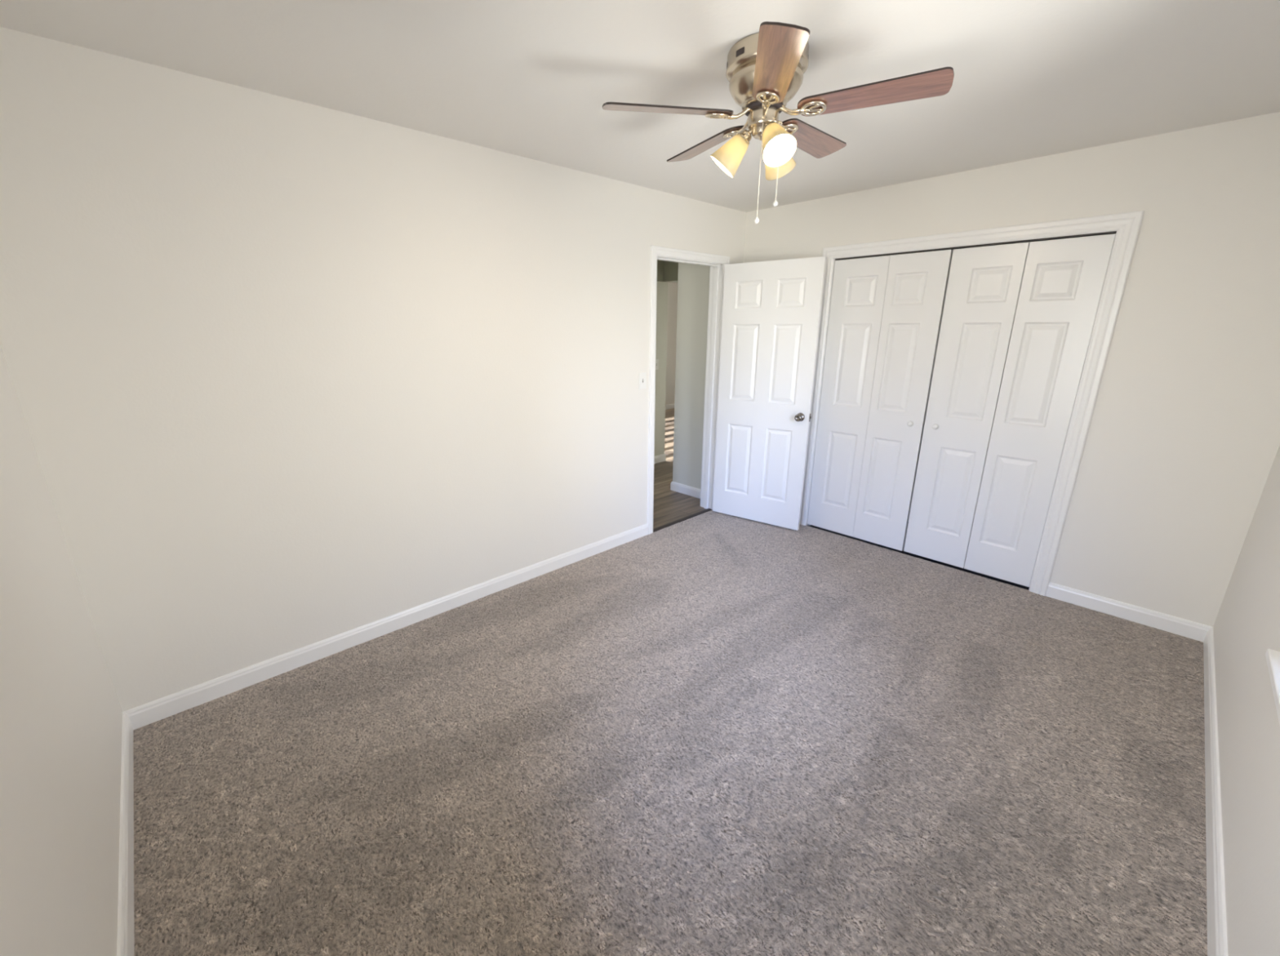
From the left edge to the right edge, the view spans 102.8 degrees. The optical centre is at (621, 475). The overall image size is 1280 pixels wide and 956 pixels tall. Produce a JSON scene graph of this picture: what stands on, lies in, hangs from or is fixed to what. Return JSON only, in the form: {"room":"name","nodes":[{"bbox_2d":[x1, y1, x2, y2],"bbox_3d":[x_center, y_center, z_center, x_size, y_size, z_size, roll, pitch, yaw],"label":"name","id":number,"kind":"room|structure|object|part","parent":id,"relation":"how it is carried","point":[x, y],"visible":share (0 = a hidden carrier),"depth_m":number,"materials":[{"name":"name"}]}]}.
{"room":"empty bedroom","nodes":[
{"label":"empty bedroom","id":0,"kind":"room"},
{"bbox_2d":[0,344,122,955],"bbox_3d":[-1.044,0.189,0.650,0.120,2.460,2.980,-15,22,-41],"label":"wall","id":1,"kind":"structure","parent":0,"point":[61,712],"depth_m":1.25,"materials":[{"name":"white paint"}]},
{"bbox_2d":[116,711,134,955],"bbox_3d":[-0.992,1.294,1.019,0.014,0.090,2.980,-15,22,-41],"label":"baseboard","id":2,"kind":"structure","parent":1,"relation":"attached to","point":[126,943],"depth_m":1.54,"materials":[{"name":"white paint"}]},
{"bbox_2d":[0,26,746,711],"bbox_3d":[-0.547,-0.531,3.113,4.330,2.460,0.120,-15,22,-41],"label":"wall","id":3,"kind":"structure","parent":0,"point":[287,375],"depth_m":2.22,"materials":[{"name":"white paint"}]},
{"bbox_2d":[123,523,648,729],"bbox_3d":[-0.895,0.705,3.041,3.012,0.090,0.014,-15,22,-41],"label":"baseboard","id":4,"kind":"structure","parent":3,"relation":"attached to","point":[144,714],"depth_m":2.60,"materials":[{"name":"white paint"}]},
{"bbox_2d":[638,372,646,389],"bbox_3d":[0.154,-0.678,3.648,0.070,0.115,0.019,-15,22,-41],"label":"light switch","id":5,"kind":"object","parent":3,"relation":"attached to","point":[642,375],"visible":1,"depth_m":3.65,"materials":[{"name":"white plastic"}]},
{"bbox_2d":[647,244,729,534],"bbox_3d":[0.481,-0.634,4.070,0.879,2.117,0.156,-15,22,-41],"label":"door frame","id":6,"kind":"structure","parent":3,"relation":"attached to","point":[717,269],"depth_m":4.07,"materials":[{"name":"white paint"}]},
{"bbox_2d":[712,256,826,530],"bbox_3d":[1.107,-0.600,4.008,0.774,2.015,0.156,12,20,36],"label":"door","id":7,"kind":"structure","parent":3,"relation":"in","point":[771,309],"depth_m":3.96,"materials":[{"name":"white paint"}]},
{"bbox_3d":[1.328,-0.435,3.819,0.064,0.064,0.060,12,20,36],"label":"knob","id":8,"kind":"part","parent":7,"relation":"part of","materials":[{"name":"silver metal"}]},
{"bbox_2d":[0,0,1279,212],"bbox_3d":[0.672,-2.343,4.652,8.820,0.150,7.620,-15,22,-41],"label":"ceiling","id":9,"kind":"structure","parent":0,"point":[533,79],"depth_m":1.77,"materials":[{"name":"white paint"}]},
{"bbox_2d":[602,21,954,223],"bbox_3d":[0.505,-1.153,1.779,1.022,0.525,1.058,-15,22,-41],"label":"ceiling fan","id":10,"kind":"object","parent":9,"relation":"hanging from","point":[766,68],"visible":1,"depth_m":1.64,"materials":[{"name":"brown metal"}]},
{"bbox_3d":[0.155,-1.207,1.684,0.435,0.006,0.121,-3,28,-8],"label":"blade","id":11,"kind":"part","parent":10,"relation":"part of","materials":[{"name":"brown wood"}]},
{"bbox_3d":[0.334,-1.304,2.014,0.121,0.006,0.435,-20,23,-21],"label":"blade","id":12,"kind":"part","parent":10,"relation":"part of","materials":[{"name":"brown wood"}]},
{"bbox_3d":[0.371,-1.120,1.790,0.112,0.133,0.127,-15,22,-41],"label":"lamp shade","id":13,"kind":"part","parent":10,"relation":"part of","materials":[{"name":"beige glass"}]},
{"bbox_3d":[0.471,-1.042,1.735,0.004,0.303,0.004,-15,22,-41],"label":"pull chain","id":14,"kind":"part","parent":10,"relation":"part of","materials":[{"name":"beige"}]},
{"bbox_3d":[0.500,-1.097,1.667,0.060,0.078,0.070,-15,22,-41],"label":"light bulb","id":15,"kind":"part","parent":10,"relation":"part of","materials":[{"name":"white glass"}]},
{"bbox_3d":[0.540,-1.077,1.758,0.004,0.236,0.004,-15,22,-41],"label":"pull chain","id":16,"kind":"part","parent":10,"relation":"part of","materials":[{"name":"beige"}]},
{"bbox_3d":[0.501,-1.081,1.655,0.112,0.133,0.127,-15,22,-41],"label":"lamp shade","id":17,"kind":"part","parent":10,"relation":"part of","materials":[{"name":"beige glass"}]},
{"bbox_3d":[0.561,-1.133,1.833,0.130,0.133,0.110,-15,22,-41],"label":"lamp shade","id":18,"kind":"part","parent":10,"relation":"part of","materials":[{"name":"beige glass"}]},
{"bbox_3d":[0.427,-1.131,1.419,0.121,0.006,0.435,14,18,6],"label":"blade","id":19,"kind":"part","parent":10,"relation":"part of","materials":[{"name":"brown wood"}]},
{"bbox_3d":[0.716,-1.287,1.952,0.435,0.006,0.121,-16,10,-42],"label":"blade","id":20,"kind":"part","parent":10,"relation":"part of","materials":[{"name":"brown wood"}]},
{"bbox_3d":[0.773,-1.180,1.584,0.435,0.006,0.121,8,6,26],"label":"blade","id":21,"kind":"part","parent":10,"relation":"part of","materials":[{"name":"brown wood"}]},
{"bbox_2d":[653,281,667,456],"bbox_3d":[-0.585,-1.079,4.993,2.890,2.460,0.120,-15,22,-41],"label":"wall","id":22,"kind":"structure","parent":0,"point":[662,286],"depth_m":5.86,"materials":[{"name":"white paint"}]},
{"bbox_2d":[655,359,658,369],"bbox_3d":[0.399,-1.261,5.788,0.070,0.115,0.019,-15,22,-41],"label":"light switch","id":23,"kind":"object","parent":22,"relation":"attached to","point":[656,360],"visible":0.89,"depth_m":5.80,"materials":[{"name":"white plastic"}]},
{"bbox_2d":[653,453,666,463],"bbox_3d":[-0.530,0.052,5.276,2.904,0.090,0.014,-15,22,-41],"label":"baseboard","id":24,"kind":"structure","parent":22,"relation":"attached to","point":[660,458],"depth_m":6.15,"materials":[{"name":"white paint"}]},
{"bbox_2d":[657,259,678,282],"bbox_3d":[-0.194,-1.991,4.429,3.080,0.395,0.845,-15,22,-41],"label":"ceiling","id":25,"kind":"structure","parent":0,"point":[667,271],"depth_m":5.51,"materials":[{"name":"beige paint"}]},
{"bbox_2d":[133,408,1207,955],"bbox_3d":[0.671,0.147,5.312,8.720,0.121,7.500,-15,22,-41],"label":"floor","id":26,"kind":"structure","parent":0,"point":[710,733],"depth_m":1.86,"materials":[{"name":"carpet"}]},
{"bbox_2d":[653,508,711,532],"bbox_3d":[0.517,0.371,4.325,0.755,0.012,0.047,-15,22,-41],"label":"threshold","id":27,"kind":"object","parent":26,"relation":"on","point":[680,520],"visible":0.88,"depth_m":4.30,"materials":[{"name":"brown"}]},
{"bbox_2d":[665,281,677,404],"bbox_3d":[-1.038,-2.001,8.164,6.700,2.460,0.120,-15,22,-41],"label":"wall","id":28,"kind":"structure","parent":0,"point":[672,286],"depth_m":9.84,"materials":[{"name":"white paint"}]},
{"bbox_2d":[665,403,674,409],"bbox_3d":[-1.025,-0.859,8.410,6.600,0.090,0.014,-15,22,-41],"label":"baseboard","id":29,"kind":"structure","parent":28,"relation":"attached to","point":[669,406],"depth_m":10.16,"materials":[{"name":"white paint"}]},
{"bbox_2d":[672,262,710,488],"bbox_3d":[2.369,-1.411,6.100,4.600,2.460,0.505,-15,22,-41],"label":"wall","id":30,"kind":"structure","parent":0,"point":[693,280],"depth_m":4.67,"materials":[{"name":"white paint"}]},
{"bbox_2d":[670,481,700,498],"bbox_3d":[0.672,0.149,4.931,0.014,0.090,0.519,-15,22,-41],"label":"baseboard","id":31,"kind":"structure","parent":30,"relation":"attached to","point":[676,486],"depth_m":4.97,"materials":[{"name":"white paint"}]},
{"bbox_2d":[848,233,1114,519],"bbox_3d":[2.345,-0.696,3.647,0.680,2.460,2.980,-15,22,-41],"label":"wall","id":32,"kind":"structure","parent":0,"point":[1111,233],"depth_m":3.87,"materials":[{"name":"white paint"}]},
{"bbox_2d":[743,111,1279,626],"bbox_3d":[2.098,-0.605,3.337,0.120,2.460,3.120,-15,22,-41],"label":"wall","id":33,"kind":"structure","parent":0,"point":[1182,443],"depth_m":2.57,"materials":[{"name":"white paint"}]},
{"bbox_2d":[807,249,952,551],"bbox_3d":[1.769,-0.494,3.655,0.066,2.004,0.729,-15,22,-41],"label":"door","id":34,"kind":"structure","parent":33,"relation":"in","point":[886,312],"depth_m":3.61,"materials":[{"name":"white paint"}]},
{"bbox_3d":[1.957,-0.353,3.458,0.034,0.037,0.037,-15,22,-41],"label":"knob","id":35,"kind":"part","parent":34,"relation":"part of","materials":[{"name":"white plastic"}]},
{"bbox_2d":[800,210,1144,595],"bbox_3d":[2.059,-0.432,3.432,0.120,2.075,1.513,-15,22,-41],"label":"door frame","id":36,"kind":"structure","parent":33,"relation":"attached to","point":[806,524],"depth_m":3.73,"materials":[{"name":"white paint"}]},
{"bbox_2d":[835,231,1116,260],"bbox_3d":[2.033,-1.397,3.129,0.033,0.012,1.473,-15,22,-41],"label":"door track","id":37,"kind":"object","parent":33,"relation":"attached to","point":[1112,232],"visible":0.79,"depth_m":3.00,"materials":[{"name":"grey metal"}]},
{"bbox_2d":[903,233,1115,586],"bbox_3d":[2.274,-0.345,3.139,0.066,2.004,0.728,-15,22,-41],"label":"door","id":38,"kind":"structure","parent":33,"relation":"in","point":[1016,327],"depth_m":3.09,"materials":[{"name":"white paint"}]},
{"bbox_3d":[2.065,-0.324,3.357,0.034,0.037,0.037,-15,22,-41],"label":"knob","id":39,"kind":"part","parent":38,"relation":"part of","materials":[{"name":"white plastic"}]},
{"bbox_2d":[1045,582,1211,641],"bbox_3d":[2.792,0.749,2.849,0.014,0.090,0.659,-15,22,-41],"label":"baseboard","id":40,"kind":"structure","parent":33,"relation":"attached to","point":[1168,623],"depth_m":2.82,"materials":[{"name":"white paint"}]},
{"bbox_2d":[1213,444,1279,955],"bbox_3d":[1.516,0.114,0.877,4.210,2.460,0.140,-15,22,-41],"label":"wall","id":41,"kind":"structure","parent":0,"point":[1246,624],"depth_m":1.59,"materials":[{"name":"white paint"}]},
{"bbox_2d":[1203,626,1227,955],"bbox_3d":[1.512,1.206,1.296,4.090,0.090,0.014,-15,22,-41],"label":"baseboard","id":42,"kind":"structure","parent":41,"relation":"attached to","point":[1217,944],"depth_m":1.61,"materials":[{"name":"white paint"}]},
{"bbox_2d":[1265,648,1279,724],"bbox_3d":[1.566,-0.024,0.926,1.020,1.382,0.148,-15,22,-41],"label":"window","id":43,"kind":"structure","parent":41,"relation":"in","point":[1273,657],"depth_m":1.40,"materials":[{"name":"white paint"}]}
]}

